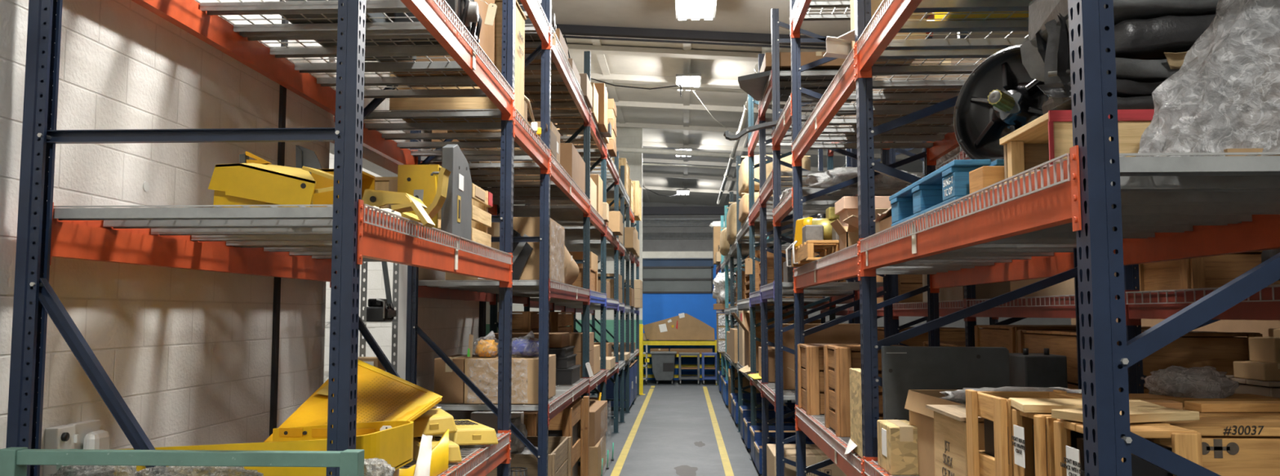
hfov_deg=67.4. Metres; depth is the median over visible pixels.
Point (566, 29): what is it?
beam
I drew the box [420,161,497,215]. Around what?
beam
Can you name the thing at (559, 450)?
wooden crate
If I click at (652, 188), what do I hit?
trim
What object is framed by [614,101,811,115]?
trim
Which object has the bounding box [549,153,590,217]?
beam
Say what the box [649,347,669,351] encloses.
carton
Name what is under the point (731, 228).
bale
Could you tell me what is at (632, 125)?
trim
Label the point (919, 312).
beam
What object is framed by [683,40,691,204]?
trim
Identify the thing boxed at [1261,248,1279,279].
tube
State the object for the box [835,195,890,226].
carton
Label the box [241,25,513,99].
deck
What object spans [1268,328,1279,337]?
carton
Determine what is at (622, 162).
wooden crate
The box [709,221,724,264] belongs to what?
carton
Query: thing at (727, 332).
carton
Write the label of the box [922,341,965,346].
wooden crate
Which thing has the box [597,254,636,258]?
deck
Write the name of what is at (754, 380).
deck
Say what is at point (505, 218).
frame
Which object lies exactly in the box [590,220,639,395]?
frame
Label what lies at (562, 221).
deck
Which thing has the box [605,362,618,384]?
beam
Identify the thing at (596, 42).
trim
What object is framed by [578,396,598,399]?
carton
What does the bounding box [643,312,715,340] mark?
cardboard sheet
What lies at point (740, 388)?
frame
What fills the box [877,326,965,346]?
wooden crate
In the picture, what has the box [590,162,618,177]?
deck
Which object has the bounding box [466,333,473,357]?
paper roll
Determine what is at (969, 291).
frame
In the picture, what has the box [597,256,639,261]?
deck
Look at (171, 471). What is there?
bubble wrap
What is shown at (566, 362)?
plastic tray
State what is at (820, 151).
frame
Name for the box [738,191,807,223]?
bale
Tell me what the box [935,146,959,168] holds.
plastic film
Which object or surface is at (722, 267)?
beam
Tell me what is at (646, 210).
trim
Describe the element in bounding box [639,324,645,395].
protector
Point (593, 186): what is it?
carton
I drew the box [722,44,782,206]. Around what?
trim
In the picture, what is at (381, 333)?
wall
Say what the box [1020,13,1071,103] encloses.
plastic
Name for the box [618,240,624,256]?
beam
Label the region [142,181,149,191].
wall anchor
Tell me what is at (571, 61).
carton
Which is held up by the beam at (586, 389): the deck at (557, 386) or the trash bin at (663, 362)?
the deck at (557, 386)
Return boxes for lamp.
[675,0,716,20]
[675,66,701,90]
[675,141,692,156]
[675,182,689,195]
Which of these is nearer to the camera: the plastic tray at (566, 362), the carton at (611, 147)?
the plastic tray at (566, 362)
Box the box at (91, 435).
[67,419,110,475]
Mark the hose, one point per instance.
(1136, 39)
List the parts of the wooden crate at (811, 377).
lid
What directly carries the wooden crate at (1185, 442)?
on the deck
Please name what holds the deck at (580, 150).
on the beam at (609, 165)
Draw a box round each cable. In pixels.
[564,35,681,97]
[642,186,680,196]
[693,91,733,134]
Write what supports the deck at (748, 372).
on the beam at (748, 378)
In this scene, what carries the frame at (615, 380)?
on the floor at (677, 415)
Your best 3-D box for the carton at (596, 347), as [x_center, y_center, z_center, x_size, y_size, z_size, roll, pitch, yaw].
[-0.847,1.602,12.665,0.550,0.362,1.002,0,-5,3]
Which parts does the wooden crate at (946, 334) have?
lid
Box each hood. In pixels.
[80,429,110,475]
[264,359,442,441]
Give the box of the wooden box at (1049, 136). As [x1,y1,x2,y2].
[995,109,1154,186]
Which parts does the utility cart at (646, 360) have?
post, post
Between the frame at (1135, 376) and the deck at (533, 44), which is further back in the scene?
the deck at (533, 44)
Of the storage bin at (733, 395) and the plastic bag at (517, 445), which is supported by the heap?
the plastic bag at (517, 445)
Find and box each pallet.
[736,266,745,277]
[736,274,745,284]
[736,282,745,292]
[736,289,745,299]
[736,297,790,305]
[744,249,819,262]
[745,260,759,275]
[745,269,758,284]
[745,279,759,292]
[745,288,822,298]
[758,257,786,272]
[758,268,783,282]
[758,279,845,289]
[786,240,839,266]
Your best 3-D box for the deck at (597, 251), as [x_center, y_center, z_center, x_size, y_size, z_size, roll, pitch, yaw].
[-0.831,0.263,18.660,1.176,0.065,1.564,0,-5,3]
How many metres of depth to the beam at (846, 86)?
6.12 m
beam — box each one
[49,202,336,287]
[131,0,341,122]
[356,199,512,287]
[362,123,417,164]
[400,0,514,121]
[417,285,496,304]
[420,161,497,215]
[440,429,511,475]
[497,293,528,306]
[513,106,551,174]
[520,0,551,50]
[529,301,553,310]
[547,377,590,426]
[548,278,590,304]
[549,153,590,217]
[551,24,591,126]
[554,305,564,311]
[555,24,837,46]
[565,307,575,314]
[575,307,582,314]
[589,309,594,315]
[589,368,606,395]
[590,110,607,159]
[590,203,606,236]
[590,291,606,306]
[605,298,618,310]
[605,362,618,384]
[606,147,619,184]
[606,225,618,249]
[614,302,623,312]
[618,175,624,196]
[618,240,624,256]
[618,360,624,371]
[624,188,630,206]
[624,247,630,261]
[624,305,630,314]
[626,205,634,222]
[629,252,634,262]
[629,309,634,314]
[634,256,639,266]
[716,264,720,273]
[720,260,724,271]
[724,254,729,265]
[729,243,737,257]
[729,306,737,315]
[730,360,737,373]
[736,221,749,243]
[737,298,750,311]
[737,361,750,383]
[747,121,759,156]
[748,202,759,226]
[749,291,760,306]
[750,372,761,396]
[758,69,772,121]
[759,168,773,208]
[760,280,780,302]
[760,382,775,411]
[771,93,791,151]
[772,186,793,226]
[789,0,811,39]
[791,43,856,166]
[792,240,860,293]
[794,404,863,475]
[804,301,829,311]
[820,306,848,317]
[827,141,843,156]
[830,293,853,306]
[848,306,884,315]
[854,0,922,79]
[854,286,883,300]
[858,145,1081,276]
[862,455,888,475]
[892,298,965,320]
[908,151,961,185]
[925,12,934,36]
[926,132,959,165]
[929,252,1074,293]
[960,151,971,159]
[964,295,1116,320]
[1113,214,1279,265]
[1124,286,1279,325]
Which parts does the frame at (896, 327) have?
post, post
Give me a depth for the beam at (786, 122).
8.89 m
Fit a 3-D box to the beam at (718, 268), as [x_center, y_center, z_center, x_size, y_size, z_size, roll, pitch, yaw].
[2.089,0.779,25.198,0.079,0.185,3.490,0,-5,3]
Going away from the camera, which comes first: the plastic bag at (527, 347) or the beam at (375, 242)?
the beam at (375, 242)
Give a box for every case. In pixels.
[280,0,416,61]
[880,346,1009,421]
[1008,347,1067,388]
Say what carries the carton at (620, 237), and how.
on the deck at (569, 245)
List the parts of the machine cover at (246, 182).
panel, panel, arm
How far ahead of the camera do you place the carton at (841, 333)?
10.36 m
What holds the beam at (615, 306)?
attached to the frame at (603, 162)
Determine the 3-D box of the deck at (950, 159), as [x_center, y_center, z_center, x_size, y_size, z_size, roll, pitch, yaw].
[3.298,-0.622,8.719,1.176,0.065,1.364,0,-5,3]
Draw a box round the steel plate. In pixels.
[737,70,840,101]
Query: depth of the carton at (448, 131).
7.12 m
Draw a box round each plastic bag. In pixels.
[475,330,498,356]
[511,330,538,356]
[511,416,527,453]
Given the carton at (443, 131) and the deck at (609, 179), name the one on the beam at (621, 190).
the deck at (609, 179)
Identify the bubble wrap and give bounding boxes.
[48,465,142,475]
[133,465,263,475]
[364,457,395,475]
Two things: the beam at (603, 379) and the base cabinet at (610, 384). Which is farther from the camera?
the base cabinet at (610, 384)
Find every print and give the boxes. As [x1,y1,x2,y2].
[458,200,460,218]
[1011,435,1026,454]
[1060,457,1084,475]
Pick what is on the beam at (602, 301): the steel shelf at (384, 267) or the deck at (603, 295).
the deck at (603, 295)
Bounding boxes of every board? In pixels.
[582,395,589,475]
[844,368,862,457]
[1008,397,1165,413]
[1051,405,1199,422]
[1066,392,1279,407]
[1133,399,1182,409]
[1184,400,1279,412]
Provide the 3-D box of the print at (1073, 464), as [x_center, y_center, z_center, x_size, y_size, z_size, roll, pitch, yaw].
[1.073,0.572,2.381,0.001,0.044,0.154,0,-5,3]
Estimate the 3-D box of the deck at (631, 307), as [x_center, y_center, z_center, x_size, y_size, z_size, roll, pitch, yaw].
[-0.752,1.476,20.303,1.176,0.065,1.694,0,-5,3]
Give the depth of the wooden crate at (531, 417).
9.59 m
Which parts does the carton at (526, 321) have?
lid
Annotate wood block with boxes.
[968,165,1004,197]
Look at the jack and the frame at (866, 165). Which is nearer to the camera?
the frame at (866, 165)
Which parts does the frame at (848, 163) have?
post, post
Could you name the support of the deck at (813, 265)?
on the beam at (850, 268)
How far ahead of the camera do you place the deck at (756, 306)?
16.33 m
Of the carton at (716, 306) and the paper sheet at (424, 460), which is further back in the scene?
the carton at (716, 306)
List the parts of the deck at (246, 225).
plate, folded bracket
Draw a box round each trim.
[269,16,288,435]
[477,186,487,411]
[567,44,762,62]
[578,72,739,86]
[590,35,649,202]
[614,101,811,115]
[616,121,922,142]
[642,142,919,160]
[642,158,923,177]
[642,172,736,181]
[642,186,736,194]
[642,206,728,214]
[642,217,724,226]
[642,232,793,239]
[642,258,714,267]
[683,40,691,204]
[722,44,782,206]
[822,29,855,59]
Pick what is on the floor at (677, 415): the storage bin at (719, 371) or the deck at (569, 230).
the storage bin at (719, 371)
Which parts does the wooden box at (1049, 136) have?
post, rail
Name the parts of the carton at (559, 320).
lid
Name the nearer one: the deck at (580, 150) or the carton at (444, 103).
the carton at (444, 103)
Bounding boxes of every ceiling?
[551,0,1028,39]
[562,35,953,206]
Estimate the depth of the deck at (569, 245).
17.01 m
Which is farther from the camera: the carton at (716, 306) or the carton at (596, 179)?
the carton at (716, 306)
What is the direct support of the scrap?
on the plastic cover at (1125, 88)
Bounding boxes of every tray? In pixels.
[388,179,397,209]
[497,346,574,356]
[555,353,577,368]
[555,364,581,384]
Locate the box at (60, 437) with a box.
[43,424,79,475]
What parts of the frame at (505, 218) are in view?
post, post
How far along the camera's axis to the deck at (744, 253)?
19.27 m
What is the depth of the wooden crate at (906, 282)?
10.96 m
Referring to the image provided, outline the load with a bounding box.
[1136,0,1279,156]
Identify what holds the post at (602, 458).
on the floor at (677, 415)
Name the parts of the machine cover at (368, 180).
panel, panel, panel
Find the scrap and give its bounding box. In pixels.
[1164,51,1186,69]
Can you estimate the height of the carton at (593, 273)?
0.273 m
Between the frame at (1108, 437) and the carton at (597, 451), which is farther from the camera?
the carton at (597, 451)
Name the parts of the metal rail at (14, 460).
rail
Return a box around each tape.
[610,388,653,475]
[702,386,733,475]
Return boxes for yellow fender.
[114,420,413,475]
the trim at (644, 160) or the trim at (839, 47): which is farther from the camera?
the trim at (644, 160)
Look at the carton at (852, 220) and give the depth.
5.13 m
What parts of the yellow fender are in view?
patch plate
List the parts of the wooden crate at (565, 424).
lid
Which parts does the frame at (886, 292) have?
post, post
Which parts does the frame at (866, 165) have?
post, post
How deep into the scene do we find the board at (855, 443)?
5.13 m
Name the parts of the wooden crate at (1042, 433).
lid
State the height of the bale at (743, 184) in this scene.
0.558 m
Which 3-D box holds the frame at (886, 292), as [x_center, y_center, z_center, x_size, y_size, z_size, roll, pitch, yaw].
[1.927,0.189,9.627,1.200,5.080,0.120,0,-5,3]
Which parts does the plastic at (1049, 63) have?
rod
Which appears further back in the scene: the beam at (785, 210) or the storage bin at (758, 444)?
the storage bin at (758, 444)
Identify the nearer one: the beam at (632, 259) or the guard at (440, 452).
the guard at (440, 452)
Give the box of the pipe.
[590,44,788,204]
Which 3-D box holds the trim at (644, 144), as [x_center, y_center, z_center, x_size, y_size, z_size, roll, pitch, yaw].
[3.881,-2.777,30.367,18.808,1.258,0.100,0,-5,3]
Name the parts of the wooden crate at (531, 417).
lid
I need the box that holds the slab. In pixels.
[440,144,471,239]
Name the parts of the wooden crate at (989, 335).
lid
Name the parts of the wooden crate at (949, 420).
lid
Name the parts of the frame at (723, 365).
post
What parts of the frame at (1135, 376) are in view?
post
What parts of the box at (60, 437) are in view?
knob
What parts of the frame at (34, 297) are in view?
post, post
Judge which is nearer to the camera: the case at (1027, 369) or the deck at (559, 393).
the case at (1027, 369)
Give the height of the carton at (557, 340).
0.149 m
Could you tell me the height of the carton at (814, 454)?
0.556 m
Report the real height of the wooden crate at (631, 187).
0.590 m
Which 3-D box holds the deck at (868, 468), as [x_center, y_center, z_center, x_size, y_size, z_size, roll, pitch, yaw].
[1.677,1.085,4.114,1.176,0.065,1.316,0,-5,3]
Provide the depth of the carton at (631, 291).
19.71 m
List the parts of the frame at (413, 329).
post, post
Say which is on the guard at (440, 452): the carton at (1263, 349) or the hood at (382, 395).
the hood at (382, 395)
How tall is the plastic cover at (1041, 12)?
0.180 m
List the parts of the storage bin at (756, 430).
label rail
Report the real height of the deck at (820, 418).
0.065 m
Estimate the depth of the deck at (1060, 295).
6.09 m
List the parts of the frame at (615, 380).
post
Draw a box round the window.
[642,266,713,293]
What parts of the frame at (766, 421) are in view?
post, post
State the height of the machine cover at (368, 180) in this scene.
0.314 m
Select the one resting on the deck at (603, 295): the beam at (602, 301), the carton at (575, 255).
the carton at (575, 255)
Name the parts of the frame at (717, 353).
post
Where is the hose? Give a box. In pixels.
[1105,14,1253,59]
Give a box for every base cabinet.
[597,362,634,410]
[634,359,637,399]
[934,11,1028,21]
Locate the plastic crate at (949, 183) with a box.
[888,159,1004,229]
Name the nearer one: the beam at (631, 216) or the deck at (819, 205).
the deck at (819, 205)
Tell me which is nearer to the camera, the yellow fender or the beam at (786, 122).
the yellow fender
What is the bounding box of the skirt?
[393,467,399,475]
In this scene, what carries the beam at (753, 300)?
attached to the frame at (766, 421)
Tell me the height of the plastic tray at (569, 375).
0.166 m
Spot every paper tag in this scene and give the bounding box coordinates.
[379,425,391,431]
[380,208,401,219]
[480,0,497,26]
[551,31,555,45]
[585,362,593,377]
[745,257,752,274]
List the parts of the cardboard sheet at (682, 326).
panel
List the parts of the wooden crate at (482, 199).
corner post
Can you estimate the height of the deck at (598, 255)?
0.065 m
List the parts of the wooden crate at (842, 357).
lid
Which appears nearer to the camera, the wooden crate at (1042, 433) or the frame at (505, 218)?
the wooden crate at (1042, 433)
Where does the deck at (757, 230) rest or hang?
on the beam at (746, 228)
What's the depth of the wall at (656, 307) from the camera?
28.84 m
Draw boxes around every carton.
[357,356,385,370]
[380,0,494,86]
[431,129,494,181]
[433,354,478,403]
[444,217,564,283]
[447,117,530,142]
[464,354,555,404]
[470,411,524,433]
[479,121,559,168]
[487,332,569,347]
[494,142,585,196]
[524,28,568,71]
[524,58,581,94]
[524,99,563,140]
[524,100,527,119]
[529,177,596,210]
[532,73,592,108]
[546,124,556,159]
[551,82,598,124]
[557,83,607,132]
[566,123,608,143]
[568,251,597,291]
[568,332,594,351]
[573,139,616,156]
[573,349,593,368]
[577,400,607,445]
[577,432,605,475]
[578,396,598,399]
[579,364,593,378]
[590,174,602,217]
[593,342,611,356]
[593,344,599,374]
[597,273,622,288]
[597,280,609,297]
[600,121,611,137]
[602,202,608,222]
[605,356,615,369]
[607,98,616,117]
[607,109,616,125]
[607,119,616,137]
[608,128,616,146]
[608,211,622,235]
[609,287,622,302]
[611,342,635,351]
[611,351,630,359]
[618,223,623,244]
[624,226,635,252]
[624,279,642,289]
[624,288,634,306]
[631,226,637,254]
[634,288,642,299]
[634,298,642,307]
[635,238,639,257]
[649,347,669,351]
[670,347,712,354]
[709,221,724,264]
[713,303,736,309]
[715,252,724,262]
[716,313,737,326]
[716,325,737,339]
[716,337,725,352]
[724,368,760,413]
[726,331,729,355]
[729,328,737,363]
[731,312,821,371]
[738,310,806,365]
[758,346,774,382]
[759,51,848,72]
[766,443,847,475]
[780,323,860,389]
[830,219,858,250]
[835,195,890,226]
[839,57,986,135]
[842,208,888,233]
[849,0,926,66]
[876,419,918,475]
[879,216,892,232]
[904,389,964,475]
[922,274,1010,302]
[1009,271,1135,297]
[1071,318,1164,327]
[1192,319,1279,337]
[1233,360,1279,381]
[1248,337,1279,363]
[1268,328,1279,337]
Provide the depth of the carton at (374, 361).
7.47 m
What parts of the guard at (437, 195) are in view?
rail, curved rail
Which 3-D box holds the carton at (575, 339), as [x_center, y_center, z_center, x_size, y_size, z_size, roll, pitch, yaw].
[-0.921,1.266,11.716,0.650,0.220,0.752,0,-5,3]
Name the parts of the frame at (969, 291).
post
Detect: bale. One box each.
[719,227,749,255]
[726,202,768,244]
[737,154,810,197]
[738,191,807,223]
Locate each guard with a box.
[399,428,448,475]
[400,167,450,222]
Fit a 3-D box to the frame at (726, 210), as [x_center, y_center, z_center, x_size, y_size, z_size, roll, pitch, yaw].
[2.459,1.457,21.161,1.200,4.369,0.120,0,-5,3]
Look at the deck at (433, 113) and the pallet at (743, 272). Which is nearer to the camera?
the deck at (433, 113)
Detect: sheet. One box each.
[413,432,432,475]
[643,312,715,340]
[738,364,751,373]
[747,373,761,378]
[872,206,891,222]
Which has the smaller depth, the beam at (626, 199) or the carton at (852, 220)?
the carton at (852, 220)
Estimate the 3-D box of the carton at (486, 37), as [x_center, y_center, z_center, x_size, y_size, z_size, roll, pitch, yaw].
[-1.215,-1.355,5.836,0.550,0.742,0.602,0,-5,3]
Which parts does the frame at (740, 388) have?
post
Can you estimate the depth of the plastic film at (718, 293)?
21.73 m
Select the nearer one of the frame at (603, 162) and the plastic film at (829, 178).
the plastic film at (829, 178)
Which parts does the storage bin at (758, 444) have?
label rail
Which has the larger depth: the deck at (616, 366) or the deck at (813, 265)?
the deck at (616, 366)
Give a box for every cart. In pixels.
[643,344,649,384]
[679,352,699,384]
[702,352,716,384]
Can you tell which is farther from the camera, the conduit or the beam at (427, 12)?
the conduit
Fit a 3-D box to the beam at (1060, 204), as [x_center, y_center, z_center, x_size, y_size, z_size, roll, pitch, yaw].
[1.097,-0.007,3.558,0.079,0.195,2.745,0,-5,3]
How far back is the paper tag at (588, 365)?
11.00 m
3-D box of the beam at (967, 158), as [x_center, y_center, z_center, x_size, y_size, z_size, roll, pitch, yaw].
[2.650,-0.741,6.589,0.079,0.185,2.840,0,-5,3]
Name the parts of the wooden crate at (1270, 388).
lid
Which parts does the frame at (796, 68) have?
post, post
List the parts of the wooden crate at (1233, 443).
lid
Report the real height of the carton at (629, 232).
0.392 m
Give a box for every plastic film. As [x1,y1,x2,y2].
[712,271,736,303]
[779,187,791,201]
[804,166,920,188]
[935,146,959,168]
[939,386,1081,404]
[1143,364,1239,398]
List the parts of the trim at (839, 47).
trim, flat panel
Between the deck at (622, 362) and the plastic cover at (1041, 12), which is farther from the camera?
the deck at (622, 362)
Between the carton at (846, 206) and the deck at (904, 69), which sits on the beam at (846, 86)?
the deck at (904, 69)
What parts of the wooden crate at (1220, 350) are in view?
lid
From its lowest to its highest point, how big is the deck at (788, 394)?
0.065 m
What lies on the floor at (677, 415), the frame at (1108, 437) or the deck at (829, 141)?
the frame at (1108, 437)
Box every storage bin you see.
[717,370,725,393]
[720,374,725,396]
[722,377,725,400]
[724,380,728,407]
[729,392,761,417]
[733,399,773,426]
[739,405,791,440]
[742,417,795,452]
[749,425,811,464]
[753,440,812,475]
[783,402,795,418]
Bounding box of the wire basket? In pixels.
[510,466,527,475]
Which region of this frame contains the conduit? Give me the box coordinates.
[563,35,826,49]
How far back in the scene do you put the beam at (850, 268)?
5.97 m
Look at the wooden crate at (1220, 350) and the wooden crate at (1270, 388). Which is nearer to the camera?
the wooden crate at (1270, 388)
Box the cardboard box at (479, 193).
[475,186,484,200]
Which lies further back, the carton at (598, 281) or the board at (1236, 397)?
the carton at (598, 281)
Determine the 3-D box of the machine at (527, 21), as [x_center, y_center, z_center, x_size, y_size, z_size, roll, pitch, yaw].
[-0.966,-1.942,8.472,0.454,0.408,0.500,0,-5,3]
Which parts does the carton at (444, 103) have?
lid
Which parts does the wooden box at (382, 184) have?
lid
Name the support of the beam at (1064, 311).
attached to the frame at (1135, 376)
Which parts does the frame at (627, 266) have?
post, post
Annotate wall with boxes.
[0,0,480,475]
[323,153,393,382]
[485,127,642,358]
[642,201,813,258]
[642,259,1071,379]
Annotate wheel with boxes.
[953,44,1048,162]
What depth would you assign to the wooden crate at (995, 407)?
3.02 m
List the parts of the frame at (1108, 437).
post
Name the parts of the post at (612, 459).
rod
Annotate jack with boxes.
[598,391,601,399]
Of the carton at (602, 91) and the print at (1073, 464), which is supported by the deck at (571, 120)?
the carton at (602, 91)
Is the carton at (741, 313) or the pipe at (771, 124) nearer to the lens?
the pipe at (771, 124)
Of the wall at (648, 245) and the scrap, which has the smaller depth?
the scrap
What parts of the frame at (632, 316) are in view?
post, post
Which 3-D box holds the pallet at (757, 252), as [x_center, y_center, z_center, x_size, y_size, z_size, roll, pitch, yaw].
[2.156,0.327,14.737,0.950,0.135,2.200,0,-5,3]
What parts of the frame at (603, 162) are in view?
post, post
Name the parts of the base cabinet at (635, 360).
door, door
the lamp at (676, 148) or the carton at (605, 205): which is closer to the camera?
the carton at (605, 205)
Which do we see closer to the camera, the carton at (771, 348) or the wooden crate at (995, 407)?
the wooden crate at (995, 407)
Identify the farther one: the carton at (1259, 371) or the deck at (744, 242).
the deck at (744, 242)
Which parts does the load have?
board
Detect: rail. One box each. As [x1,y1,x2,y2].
[0,446,364,475]
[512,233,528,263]
[642,251,713,258]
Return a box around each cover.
[208,151,338,207]
[311,168,374,207]
[413,405,457,436]
[413,435,462,462]
[432,419,497,444]
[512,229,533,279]
[1028,0,1218,47]
[1041,79,1163,115]
[1048,57,1179,99]
[1116,95,1154,109]
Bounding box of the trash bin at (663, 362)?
[649,351,676,383]
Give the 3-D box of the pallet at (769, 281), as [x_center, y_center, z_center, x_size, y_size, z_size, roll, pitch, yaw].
[2.044,0.621,12.258,0.950,0.135,1.300,0,-5,3]
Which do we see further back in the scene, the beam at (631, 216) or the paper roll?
the beam at (631, 216)
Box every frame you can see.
[5,0,366,475]
[333,0,515,475]
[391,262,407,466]
[404,0,551,475]
[489,51,591,465]
[524,149,607,456]
[549,151,619,432]
[564,165,625,422]
[573,203,630,413]
[581,213,635,404]
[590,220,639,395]
[715,264,725,385]
[720,215,768,395]
[724,205,745,404]
[729,191,791,416]
[736,155,794,431]
[747,93,835,459]
[758,53,860,475]
[770,8,893,475]
[790,0,939,475]
[817,149,843,323]
[845,141,928,323]
[854,0,1081,475]
[888,142,998,346]
[957,31,1026,346]
[1067,0,1279,475]
[1123,263,1221,393]
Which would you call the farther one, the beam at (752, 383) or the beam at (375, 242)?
the beam at (752, 383)
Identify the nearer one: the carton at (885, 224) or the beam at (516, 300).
the carton at (885, 224)
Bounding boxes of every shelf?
[323,262,399,381]
[702,352,716,355]
[702,375,715,379]
[704,366,715,368]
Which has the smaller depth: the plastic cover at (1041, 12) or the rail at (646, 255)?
the plastic cover at (1041, 12)
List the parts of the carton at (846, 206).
lid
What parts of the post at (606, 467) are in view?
rod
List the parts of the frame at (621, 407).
post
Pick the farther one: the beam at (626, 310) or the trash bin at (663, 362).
the trash bin at (663, 362)
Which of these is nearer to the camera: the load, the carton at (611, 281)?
the load
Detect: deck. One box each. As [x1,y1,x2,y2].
[53,189,460,249]
[195,0,462,36]
[240,236,511,264]
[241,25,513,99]
[363,109,550,158]
[399,431,510,475]
[406,467,456,475]
[417,280,573,292]
[420,154,573,187]
[434,389,573,413]
[460,285,589,295]
[478,181,590,205]
[498,204,599,218]
[512,289,599,297]
[516,0,551,35]
[516,292,606,298]
[524,28,574,81]
[524,75,590,115]
[527,111,599,134]
[529,297,613,302]
[549,298,618,303]
[551,214,606,226]
[554,302,624,306]
[555,377,589,395]
[560,130,606,149]
[562,226,613,236]
[564,232,618,242]
[564,241,624,249]
[565,305,629,309]
[567,248,629,254]
[575,148,613,166]
[576,306,634,309]
[589,307,636,310]
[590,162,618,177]
[590,307,639,311]
[590,374,599,386]
[595,369,605,379]
[596,252,634,257]
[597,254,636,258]
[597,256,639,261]
[600,176,624,190]
[606,189,629,200]
[606,368,613,376]
[608,206,634,217]
[613,363,618,371]
[618,360,624,368]
[722,260,745,265]
[724,254,744,259]
[726,250,749,256]
[727,307,786,311]
[729,244,792,251]
[733,238,792,246]
[733,305,794,309]
[736,226,793,237]
[737,299,813,304]
[737,362,744,368]
[742,215,811,229]
[742,297,829,303]
[744,371,758,377]
[747,116,806,146]
[748,196,815,217]
[749,289,853,297]
[750,376,774,388]
[758,71,840,111]
[759,170,826,196]
[760,281,883,292]
[761,383,795,400]
[772,95,852,138]
[773,188,903,216]
[790,0,930,23]
[791,106,954,151]
[793,259,986,276]
[795,406,831,436]
[815,48,1003,115]
[817,243,1073,268]
[820,426,862,473]
[856,0,1032,54]
[860,213,1237,253]
[863,459,919,475]
[892,302,922,309]
[920,154,959,177]
[922,299,963,308]
[925,151,1279,230]
[966,297,1043,307]
[1026,294,1075,306]
[1125,284,1279,304]
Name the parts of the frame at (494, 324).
post, post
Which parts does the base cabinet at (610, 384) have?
door, door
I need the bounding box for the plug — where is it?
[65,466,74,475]
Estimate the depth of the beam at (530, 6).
7.46 m
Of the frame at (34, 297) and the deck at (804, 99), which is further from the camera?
the deck at (804, 99)
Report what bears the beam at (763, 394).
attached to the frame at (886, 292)
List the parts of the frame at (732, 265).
post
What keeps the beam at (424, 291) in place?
attached to the frame at (413, 329)
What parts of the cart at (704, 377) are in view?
post, post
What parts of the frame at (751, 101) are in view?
post, post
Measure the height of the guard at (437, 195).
0.257 m
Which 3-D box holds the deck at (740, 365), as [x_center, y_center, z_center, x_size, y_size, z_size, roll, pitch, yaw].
[2.197,2.062,15.404,1.176,0.065,1.489,0,-5,3]
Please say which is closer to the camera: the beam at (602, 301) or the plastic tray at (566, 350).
the plastic tray at (566, 350)
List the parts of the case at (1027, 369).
knob, knob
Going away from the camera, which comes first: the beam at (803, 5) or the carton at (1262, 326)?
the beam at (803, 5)
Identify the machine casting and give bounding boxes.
[794,217,817,248]
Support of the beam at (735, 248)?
attached to the frame at (740, 388)
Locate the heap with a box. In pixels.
[516,446,537,453]
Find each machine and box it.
[364,298,396,321]
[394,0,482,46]
[518,0,556,42]
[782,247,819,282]
[802,206,839,243]
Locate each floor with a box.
[579,379,795,475]
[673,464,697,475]
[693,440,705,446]
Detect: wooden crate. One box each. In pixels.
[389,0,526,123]
[437,182,492,247]
[448,435,571,475]
[483,410,537,435]
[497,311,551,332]
[548,397,583,475]
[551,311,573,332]
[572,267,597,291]
[590,157,629,196]
[606,179,634,213]
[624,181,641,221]
[797,343,859,414]
[823,344,904,436]
[875,274,923,303]
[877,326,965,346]
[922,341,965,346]
[925,404,984,475]
[965,389,1082,475]
[974,324,1151,352]
[1011,408,1083,475]
[1017,329,1262,393]
[1053,418,1203,475]
[1134,250,1279,291]
[1160,407,1279,475]
[1225,374,1279,397]
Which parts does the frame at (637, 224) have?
post, post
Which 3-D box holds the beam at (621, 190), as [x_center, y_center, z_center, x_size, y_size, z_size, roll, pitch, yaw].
[-0.356,-0.913,17.109,0.079,0.185,1.550,0,-5,3]
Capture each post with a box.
[600,457,603,475]
[605,449,608,469]
[611,442,613,460]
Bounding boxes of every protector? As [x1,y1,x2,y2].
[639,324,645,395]
[715,352,721,384]
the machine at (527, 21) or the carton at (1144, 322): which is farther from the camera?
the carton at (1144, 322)
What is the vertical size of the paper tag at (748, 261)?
0.220 m
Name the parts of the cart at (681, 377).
post, shelf, shelf, shelf, post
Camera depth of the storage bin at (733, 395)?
18.16 m
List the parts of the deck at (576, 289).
fibre panel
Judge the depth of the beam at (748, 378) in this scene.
14.47 m
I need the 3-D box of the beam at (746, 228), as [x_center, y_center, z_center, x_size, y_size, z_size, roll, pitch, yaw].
[1.613,-0.114,14.847,0.079,0.175,3.090,0,-5,3]
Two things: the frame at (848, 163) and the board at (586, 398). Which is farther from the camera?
the frame at (848, 163)
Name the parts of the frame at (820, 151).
post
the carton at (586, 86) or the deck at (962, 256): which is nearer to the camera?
the deck at (962, 256)
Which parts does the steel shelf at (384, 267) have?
wire shelf, wire shelf, post, post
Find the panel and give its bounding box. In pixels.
[397,164,441,230]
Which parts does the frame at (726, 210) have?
post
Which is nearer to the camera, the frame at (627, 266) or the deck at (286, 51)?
the deck at (286, 51)
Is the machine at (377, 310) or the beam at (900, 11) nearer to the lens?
the beam at (900, 11)
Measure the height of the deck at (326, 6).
0.065 m
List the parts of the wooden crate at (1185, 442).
lid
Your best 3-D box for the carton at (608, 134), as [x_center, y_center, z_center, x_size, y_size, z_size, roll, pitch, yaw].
[-0.580,-1.460,12.945,0.370,0.150,0.340,0,-5,3]

